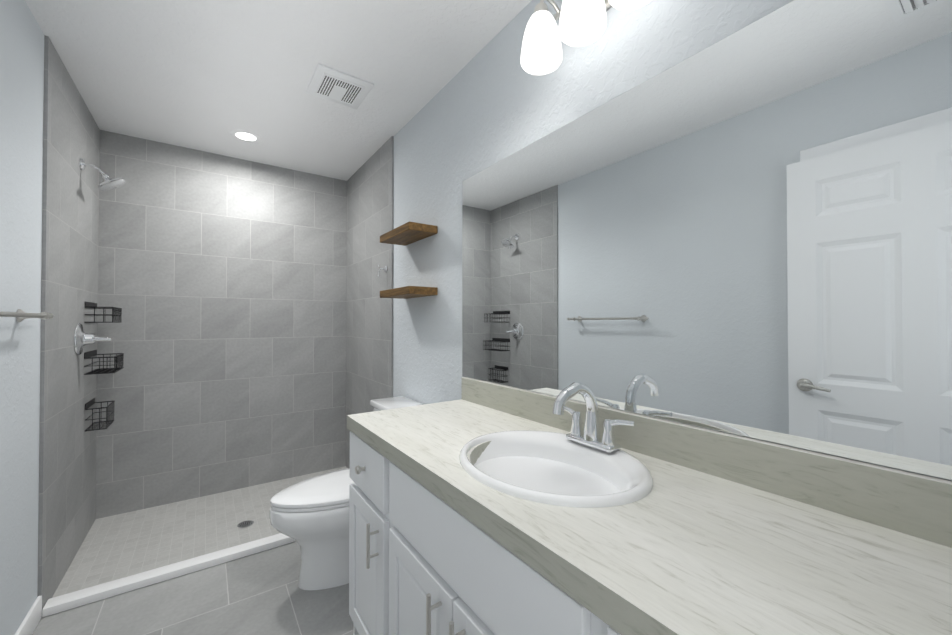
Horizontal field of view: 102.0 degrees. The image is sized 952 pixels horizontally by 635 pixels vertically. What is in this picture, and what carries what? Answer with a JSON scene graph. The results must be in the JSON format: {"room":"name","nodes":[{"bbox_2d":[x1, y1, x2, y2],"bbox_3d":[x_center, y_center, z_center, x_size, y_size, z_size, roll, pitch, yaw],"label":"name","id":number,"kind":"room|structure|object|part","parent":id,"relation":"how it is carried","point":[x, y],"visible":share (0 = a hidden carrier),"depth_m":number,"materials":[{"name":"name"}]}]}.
{"room":"bathroom","nodes":[
{"label":"bathroom","id":0,"kind":"room"},
{"bbox_2d":[0,0,43,634],"bbox_3d":[-1.096,0.018,0.477,0.120,2.440,2.690,0,-1,-35],"label":"wall","id":1,"kind":"structure","parent":0,"point":[21,99],"depth_m":1.43,"materials":[{"name":"paint"}]},
{"bbox_2d":[0,309,53,321],"bbox_3d":[-1.486,-0.009,1.206,0.076,0.047,0.718,0,-1,-35],"label":"towel bar","id":2,"kind":"object","parent":1,"relation":"attached to","point":[20,315],"visible":1,"depth_m":1.36,"materials":[{"name":"silver metal"}]},
{"bbox_2d":[15,595,41,634],"bbox_3d":[-1.075,1.191,0.552,0.014,0.094,2.568,0,-1,-35],"label":"baseboard","id":3,"kind":"structure","parent":1,"relation":"attached to","point":[30,622],"depth_m":1.52,"materials":[{"name":"white wood"}]},
{"bbox_2d":[37,35,99,608],"bbox_3d":[-2.176,0.035,2.028,0.132,2.440,1.090,0,-1,-35],"label":"wall tiles","id":4,"kind":"structure","parent":1,"relation":"attached to","point":[68,387],"depth_m":1.86,"materials":[{"name":"grey tile"}]},
{"bbox_2d":[74,323,110,354],"bbox_3d":[-2.057,0.115,2.081,0.124,0.170,0.170,0,-1,-35],"label":"shower valve","id":5,"kind":"object","parent":4,"relation":"attached to","point":[82,338],"visible":1,"depth_m":2.04,"materials":[{"name":"silver metal"}]},
{"bbox_2d":[85,398,113,430],"bbox_3d":[-2.219,0.564,2.279,0.094,0.153,0.227,0,-1,-35],"label":"basket","id":6,"kind":"object","parent":4,"relation":"attached to","point":[106,424],"visible":1,"depth_m":2.24,"materials":[{"name":"black metal"}]},
{"bbox_2d":[79,158,125,190],"bbox_3d":[-2.040,-0.774,2.115,0.178,0.156,0.132,0,-1,-35],"label":"shower head","id":7,"kind":"object","parent":4,"relation":"attached to","point":[108,183],"visible":1,"depth_m":2.10},
{"bbox_2d":[85,302,121,322],"bbox_3d":[-2.209,-0.029,2.293,0.119,0.118,0.287,0,-1,-35],"label":"basket","id":8,"kind":"object","parent":4,"relation":"attached to","point":[94,307],"visible":1,"depth_m":2.23,"materials":[{"name":"black metal"}]},
{"bbox_2d":[84,350,123,374],"bbox_3d":[-2.208,0.259,2.297,0.129,0.123,0.297,0,-1,-35],"label":"basket","id":9,"kind":"object","parent":4,"relation":"attached to","point":[90,355],"visible":0.98,"depth_m":2.26,"materials":[{"name":"black metal"}]},
{"bbox_2d":[32,466,352,634],"bbox_3d":[-0.721,1.276,1.392,1.800,0.064,3.780,0,-1,-35],"label":"floor","id":10,"kind":"structure","parent":0,"point":[261,593],"depth_m":1.84,"materials":[{"name":"tile"}]},
{"bbox_2d":[42,533,294,616],"bbox_3d":[-1.200,1.237,2.075,1.532,0.036,0.077,0,-1,-35],"label":"shower curb","id":11,"kind":"object","parent":10,"relation":"on","point":[65,602],"visible":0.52,"depth_m":1.83,"materials":[{"name":"white stone"}]},
{"bbox_2d":[237,520,253,527],"bbox_3d":[-1.395,1.251,2.336,0.086,0.005,0.086,0,-1,-35],"label":"shower drain","id":12,"kind":"object","parent":10,"relation":"on","point":[245,524],"visible":1,"depth_m":2.33,"materials":[{"name":"silver metal"}]},
{"bbox_2d":[269,396,423,590],"bbox_3d":[-0.609,0.862,1.925,0.745,0.781,0.493,0,-1,-35],"label":"toilet","id":13,"kind":"object","parent":10,"relation":"on","point":[310,516],"visible":0.38,"depth_m":1.77,"materials":[{"name":"white ceramic"}]},
{"bbox_3d":[-0.682,0.835,1.901,0.588,0.050,0.372,0,-1,-35],"label":"seat","id":14,"kind":"part","parent":13,"relation":"part of","materials":[{"name":"white plastic"}]},
{"bbox_3d":[-0.410,0.714,2.093,0.228,0.482,0.450,0,-1,-35],"label":"tank","id":15,"kind":"part","parent":13,"relation":"part of","materials":[{"name":"white ceramic"}]},
{"bbox_2d":[347,425,634,634],"bbox_3d":[0.207,0.831,0.923,0.580,0.821,1.692,0,-1,-35],"label":"bathroom vanity","id":16,"kind":"object","parent":10,"relation":"on","point":[419,564],"depth_m":0.92,"materials":[{"name":"painted wood"},{"name":"laminate"},{"name":"brushed nickel"}]},
{"bbox_2d":[347,397,951,634],"bbox_3d":[0.216,0.396,0.945,0.546,0.050,1.710,0,-1,-35],"label":"countertop","id":17,"kind":"structure","parent":16,"relation":"on","point":[705,554],"depth_m":0.60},
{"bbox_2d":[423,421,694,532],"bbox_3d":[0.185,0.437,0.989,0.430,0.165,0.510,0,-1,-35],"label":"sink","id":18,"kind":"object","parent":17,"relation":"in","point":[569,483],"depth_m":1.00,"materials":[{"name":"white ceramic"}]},
{"bbox_2d":[547,382,638,448],"bbox_3d":[0.276,0.267,1.055,0.179,0.181,0.262,0,-1,-35],"label":"faucet","id":19,"kind":"object","parent":17,"relation":"on","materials":[{"name":"silver metal"}]},
{"bbox_2d":[96,130,346,518],"bbox_3d":[-1.772,0.044,2.904,1.536,2.440,0.120,0,-1,-35],"label":"wall tile","id":20,"kind":"structure","parent":0,"point":[222,281],"depth_m":2.76,"materials":[{"name":"grey tile"}]},
{"bbox_2d":[25,0,531,180],"bbox_3d":[-0.721,-1.232,1.420,1.800,0.080,3.780,0,-1,-35],"label":"ceiling","id":21,"kind":"structure","parent":0,"point":[206,75],"depth_m":1.80,"materials":[{"name":"paint"}]},
{"bbox_2d":[229,129,261,142],"bbox_3d":[-1.497,-1.178,2.512,0.184,0.003,0.184,0,-1,-35],"label":"recessed light","id":22,"kind":"object","parent":21,"relation":"in","point":[245,136],"visible":1,"depth_m":2.51,"materials":[{"name":"white"}]},
{"bbox_2d":[306,64,373,108],"bbox_3d":[-0.704,-1.177,1.987,0.270,0.017,0.270,0,-1,-35],"label":"ceiling vent","id":23,"kind":"object","parent":21,"relation":"in","point":[334,85],"visible":1,"depth_m":1.96,"materials":[{"name":"white plastic"}]},
{"bbox_2d":[393,0,951,480],"bbox_3d":[0.282,0.028,1.438,0.120,2.440,2.680,0,-1,-35],"label":"wall","id":24,"kind":"structure","parent":0,"point":[491,102],"depth_m":1.72,"materials":[{"name":"paint"}]},
{"bbox_2d":[346,136,393,467],"bbox_3d":[-0.808,0.045,2.982,0.132,2.440,1.100,0,-1,-35],"label":"wall tiles","id":25,"kind":"structure","parent":24,"relation":"attached to","point":[369,310],"depth_m":2.84,"materials":[{"name":"grey tile"}]},
{"bbox_2d":[377,265,386,276],"bbox_3d":[-0.624,-0.307,2.553,0.062,0.084,0.044,0,-1,-35],"label":"robe hook","id":26,"kind":"object","parent":25,"relation":"attached to","point":[384,269],"visible":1,"depth_m":2.55,"materials":[{"name":"silver metal"}]},
{"bbox_2d":[380,221,437,245],"bbox_3d":[-0.382,-0.459,2.141,0.164,0.040,0.400,0,-1,-35],"label":"wood shelf","id":27,"kind":"object","parent":24,"relation":"attached to","point":[407,233],"visible":1,"depth_m":2.05,"materials":[{"name":"brown wood"}]},
{"bbox_2d":[380,286,437,298],"bbox_3d":[-0.382,-0.136,2.138,0.164,0.040,0.400,0,-1,-35],"label":"wood shelf","id":28,"kind":"object","parent":24,"relation":"attached to","point":[406,292],"visible":1,"depth_m":2.01,"materials":[{"name":"brown wood"}]},
{"bbox_2d":[521,0,650,74],"bbox_3d":[0.328,-0.918,1.095,0.208,0.250,0.448,0,-1,-35],"label":"sconce","id":29,"kind":"object","parent":24,"relation":"attached to","point":[582,22],"visible":1,"depth_m":1.14,"materials":[{"name":"white glass"}]},
{"bbox_3d":[0.343,-0.988,1.107,0.170,0.110,0.372,0,-1,-35],"label":"frame","id":30,"kind":"part","parent":29,"relation":"part of","materials":[{"name":"silver metal"}]},
{"bbox_2d":[462,0,951,479],"bbox_3d":[0.433,-0.191,1.113,0.006,0.919,1.723,0,-1,-35],"label":"mirror","id":31,"kind":"object","parent":24,"relation":"attached to","point":[746,231],"visible":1,"depth_m":0.85,"materials":[{"name":"clear glass"}]},
{"bbox_2d":[462,377,951,548],"bbox_3d":[0.431,0.322,1.097,0.020,0.103,1.710,0,-1,-35],"label":"backsplash","id":32,"kind":"structure","parent":24,"relation":"attached to","point":[919,505],"depth_m":0.78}
]}

